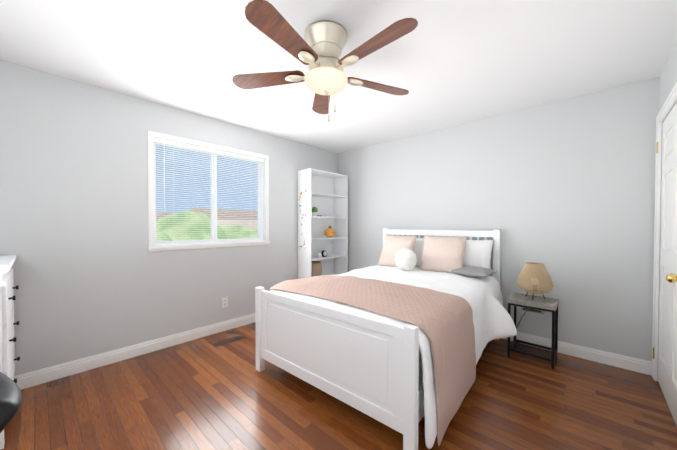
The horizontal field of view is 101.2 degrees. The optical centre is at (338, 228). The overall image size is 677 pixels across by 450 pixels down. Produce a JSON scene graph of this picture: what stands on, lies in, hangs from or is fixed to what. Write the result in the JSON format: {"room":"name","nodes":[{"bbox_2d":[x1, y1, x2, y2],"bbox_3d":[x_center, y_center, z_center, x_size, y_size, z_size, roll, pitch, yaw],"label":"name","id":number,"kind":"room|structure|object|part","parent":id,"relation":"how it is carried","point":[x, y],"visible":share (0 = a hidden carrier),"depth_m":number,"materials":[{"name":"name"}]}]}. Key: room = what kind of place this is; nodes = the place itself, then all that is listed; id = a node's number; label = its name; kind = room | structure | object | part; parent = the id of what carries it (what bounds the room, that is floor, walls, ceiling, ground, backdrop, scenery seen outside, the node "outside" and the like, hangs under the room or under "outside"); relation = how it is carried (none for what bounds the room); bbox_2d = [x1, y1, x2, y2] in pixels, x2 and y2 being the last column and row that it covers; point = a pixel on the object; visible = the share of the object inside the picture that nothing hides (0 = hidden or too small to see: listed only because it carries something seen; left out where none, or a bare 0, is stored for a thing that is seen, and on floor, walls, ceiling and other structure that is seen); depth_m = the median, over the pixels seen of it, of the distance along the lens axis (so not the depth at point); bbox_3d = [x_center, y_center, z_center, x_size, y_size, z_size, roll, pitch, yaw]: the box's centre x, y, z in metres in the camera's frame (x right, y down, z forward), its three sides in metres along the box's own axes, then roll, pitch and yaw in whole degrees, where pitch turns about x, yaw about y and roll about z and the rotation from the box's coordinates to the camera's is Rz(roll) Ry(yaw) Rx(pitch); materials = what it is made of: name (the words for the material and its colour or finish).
{"room":"bedroom","nodes":[
{"label":"bedroom","id":0,"kind":"room"},
{"bbox_2d":[0,60,337,375],"bbox_3d":[-1.458,-0.024,3.222,0.150,2.440,4.400,1,1,43],"label":"wall","id":1,"kind":"structure","parent":0,"point":[92,275],"depth_m":2.45,"materials":[{"name":"white paint"}]},
{"bbox_2d":[14,313,254,389],"bbox_3d":[-1.397,1.141,3.183,0.016,0.112,4.100,1,1,43],"label":"baseboard","id":2,"kind":"structure","parent":1,"relation":"attached to","point":[39,376],"depth_m":2.54,"materials":[{"name":"white wood"}]},
{"bbox_2d":[147,131,269,251],"bbox_3d":[-1.426,-0.369,3.220,0.163,1.170,1.370,1,1,43],"label":"window","id":3,"kind":"structure","parent":1,"relation":"in","point":[151,135],"depth_m":3.17,"materials":[{"name":"white plastic"}]},
{"bbox_2d":[154,137,263,245],"bbox_3d":[-1.408,-0.370,3.204,0.052,1.069,1.242,1,1,43],"label":"window blinds","id":4,"kind":"object","parent":3,"relation":"attached to","point":[199,149],"visible":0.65,"depth_m":3.10,"materials":[{"name":"white plastic"}]},
{"bbox_2d":[222,297,227,307],"bbox_3d":[-1.332,0.863,3.256,0.008,0.115,0.070,1,1,43],"label":"electrical outlet plate","id":5,"kind":"object","parent":1,"relation":"attached to","point":[224,301],"visible":1,"depth_m":3.25,"materials":[{"name":"white plastic"}]},
{"bbox_2d":[0,0,676,152],"bbox_3d":[-0.094,-1.274,1.945,3.860,0.100,4.400,1,1,43],"label":"ceiling","id":6,"kind":"structure","parent":0,"point":[446,63],"depth_m":1.96,"materials":[{"name":"white paint"}]},
{"bbox_2d":[232,0,417,121],"bbox_3d":[-0.056,-0.960,1.722,1.191,0.519,1.221,1,1,43],"label":"ceiling fan","id":7,"kind":"object","parent":6,"relation":"hanging from","point":[318,50],"visible":1,"depth_m":1.65,"materials":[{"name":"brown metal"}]},
{"bbox_3d":[-0.079,-0.915,1.760,0.274,0.088,0.274,1,1,43],"label":"lamp shade","id":8,"kind":"part","parent":7,"relation":"part of","materials":[{"name":"white glass"}]},
{"bbox_2d":[1,322,676,449],"bbox_3d":[-0.094,1.266,1.985,3.860,0.100,4.400,1,1,43],"label":"floor","id":9,"kind":"structure","parent":0,"point":[202,393],"depth_m":1.87,"materials":[{"name":"brown wood"}]},
{"bbox_2d":[0,255,19,449],"bbox_3d":[-2.292,0.711,1.619,0.786,1.020,0.556,1,1,43],"label":"dresser","id":10,"kind":"object","parent":9,"relation":"on","point":[7,340],"visible":0.9,"depth_m":1.61,"materials":[{"name":"white wood"}]},
{"bbox_2d":[0,372,21,432],"bbox_3d":[-0.969,0.817,0.615,0.400,0.840,0.410,1,1,43],"label":"chair","id":11,"kind":"object","parent":9,"relation":"on","point":[10,397],"visible":1,"depth_m":0.67,"materials":[{"name":"black leather"}]},
{"bbox_2d":[211,335,244,346],"bbox_3d":[-1.175,1.198,2.966,0.100,0.006,0.320,1,1,43],"label":"floor vent","id":12,"kind":"object","parent":9,"relation":"in","point":[226,341],"visible":1,"depth_m":2.95,"materials":[{"name":"brown metal"}]},
{"bbox_2d":[298,168,347,278],"bbox_3d":[-0.222,0.171,4.223,0.280,2.020,0.786,1,1,43],"label":"bookcase","id":13,"kind":"object","parent":9,"relation":"on","point":[325,192],"visible":0.81,"depth_m":4.34,"materials":[{"name":"white wood"}]},
{"bbox_2d":[312,207,317,215],"bbox_3d":[-0.350,-0.249,4.060,0.094,0.142,0.094,1,1,43],"label":"potted plant","id":14,"kind":"object","parent":13,"relation":"on","point":[314,211],"visible":0.98,"depth_m":4.03,"materials":[{"name":"green plant"}]},
{"bbox_2d":[312,261,321,276],"bbox_3d":[-0.357,0.621,4.080,0.230,0.262,0.230,1,1,43],"label":"basket","id":15,"kind":"object","parent":13,"relation":"in","point":[316,268],"visible":0.4,"depth_m":3.99,"materials":[{"name":"beige wicker"}]},
{"bbox_2d":[321,250,326,256],"bbox_3d":[-0.214,0.377,4.217,0.040,0.095,0.090,1,1,43],"label":"alarm clock","id":16,"kind":"object","parent":13,"relation":"on","point":[324,253],"visible":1,"depth_m":4.20,"materials":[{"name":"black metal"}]},
{"bbox_2d":[324,226,334,236],"bbox_3d":[-0.132,0.041,4.299,0.172,0.187,0.179,1,1,43],"label":"pumpkin","id":17,"kind":"object","parent":13,"relation":"on","point":[329,232],"visible":1,"depth_m":4.24,"materials":[{"name":"orange"}]},
{"bbox_2d":[255,228,516,449],"bbox_3d":[0.570,0.610,2.658,1.810,1.190,2.100,1,1,41],"label":"bed","id":18,"kind":"object","parent":9,"relation":"on","point":[403,333],"visible":1,"depth_m":1.91,"materials":[{"name":"white fabric"}]},
{"bbox_2d":[268,275,475,445],"bbox_3d":[0.149,0.809,2.287,1.658,0.701,0.753,1,1,41],"label":"throw","id":19,"kind":"object","parent":18,"relation":"on","point":[444,321],"depth_m":1.80,"materials":[{"name":"pink fabric"}]},
{"bbox_2d":[413,238,423,266],"bbox_3d":[0.838,0.295,3.596,0.680,0.395,0.215,1,1,41],"label":"pillow","id":20,"kind":"object","parent":18,"relation":"on","point":[419,242],"depth_m":3.41,"materials":[{"name":"white fabric"}]},
{"bbox_3d":[0.524,0.777,2.700,1.365,0.285,1.980,1,1,41],"label":"mattress","id":21,"kind":"part","parent":18,"relation":"part of","materials":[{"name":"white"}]},
{"bbox_2d":[451,266,496,276],"bbox_3d":[1.366,0.433,2.815,0.439,0.083,0.324,1,1,41],"label":"pillow","id":22,"kind":"object","parent":18,"relation":"on","point":[456,271],"depth_m":2.77,"materials":[{"name":"grey fabric"}]},
{"bbox_2d":[463,240,493,275],"bbox_3d":[1.385,0.303,3.127,0.680,0.395,0.215,1,1,41],"label":"pillow","id":23,"kind":"object","parent":18,"relation":"on","point":[477,253],"depth_m":2.97,"materials":[{"name":"white fabric"}]},
{"bbox_2d":[507,293,558,368],"bbox_3d":[1.825,0.931,2.642,0.405,0.551,0.420,1,1,43],"label":"nightstand","id":24,"kind":"object","parent":9,"relation":"on","point":[538,304],"visible":0.98,"depth_m":2.56,"materials":[{"name":"black metal"}]},
{"bbox_3d":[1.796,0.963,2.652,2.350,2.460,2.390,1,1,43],"label":"cord","id":25,"kind":"part","parent":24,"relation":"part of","materials":[{"name":"black metal"}]},
{"bbox_2d":[517,262,553,299],"bbox_3d":[1.834,0.489,2.597,0.284,0.334,0.284,1,1,43],"label":"table lamp","id":26,"kind":"object","parent":24,"relation":"on","point":[532,277],"visible":1,"depth_m":2.52,"materials":[{"name":"beige fabric"}]},
{"bbox_2d":[338,77,659,361],"bbox_3d":[1.346,-0.029,3.528,3.560,2.440,0.150,1,1,43],"label":"wall","id":27,"kind":"structure","parent":0,"point":[563,191],"depth_m":2.72,"materials":[{"name":"white paint"}]},
{"bbox_2d":[501,332,651,375],"bbox_3d":[1.301,1.137,3.475,3.530,0.112,0.016,1,1,43],"label":"baseboard","id":28,"kind":"structure","parent":27,"relation":"attached to","point":[608,358],"depth_m":2.53,"materials":[{"name":"white wood"}]},
{"bbox_2d":[657,41,676,380],"bbox_3d":[1.270,0.015,0.708,0.150,2.440,4.400,1,1,43],"label":"wall","id":29,"kind":"structure","parent":0,"point":[668,78],"depth_m":2.04,"materials":[{"name":"white paint"}]},
{"bbox_2d":[652,82,676,380],"bbox_3d":[2.255,0.163,1.796,0.172,2.110,1.090,1,1,43],"label":"door frame","id":30,"kind":"structure","parent":29,"relation":"attached to","point":[667,105],"depth_m":2.20,"materials":[{"name":"white wood"}]},
{"bbox_2d":[658,103,676,425],"bbox_3d":[2.223,0.197,1.826,0.035,2.027,0.940,1,1,43],"label":"closet door","id":31,"kind":"structure","parent":29,"relation":"in","point":[667,364],"depth_m":1.94,"materials":[{"name":"white wood"}]},
{"bbox_2d":[653,142,676,358],"bbox_3d":[2.196,0.182,1.880,0.078,1.720,0.908,1,1,43],"label":"hardware piece","id":32,"kind":"object","parent":31,"relation":"attached to","point":[671,277],"depth_m":1.58,"materials":[{"name":"gold metal"}]},
{"label":"outside","id":33,"kind":"structure","parent":0,"visible":0},
{"bbox_2d":[156,144,257,212],"bbox_3d":[-25.759,-9.421,42.935,0.100,70.000,110.000,1,1,43],"label":"sky","id":34,"kind":"structure","parent":33,"point":[193,197],"depth_m":45.90,"materials":[{"name":"blue"}]},
{"bbox_3d":[-9.982,4.103,28.611,41.000,0.200,106.000,1,1,43],"label":"lawn","id":35,"kind":"structure","parent":33,"visible":0},
{"bbox_2d":[156,212,172,222],"bbox_3d":[-22.728,1.100,28.749,9.000,5.800,11.000,1,1,43],"label":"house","id":36,"kind":"structure","parent":35,"relation":"on","point":[158,214],"depth_m":30.73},
{"bbox_2d":[156,210,257,241],"bbox_3d":[-7.748,1.661,24.731,12.133,6.145,25.479,1,1,43],"label":"trees","id":37,"kind":"object","parent":35,"relation":"on","point":[192,219],"depth_m":19.34,"materials":[{"name":"green plant"}]},
{"bbox_2d":[190,208,257,229],"bbox_3d":[-12.788,0.704,36.582,9.000,6.350,12.000,1,1,43],"label":"house","id":38,"kind":"structure","parent":35,"relation":"on","point":[225,220],"depth_m":32.73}
]}

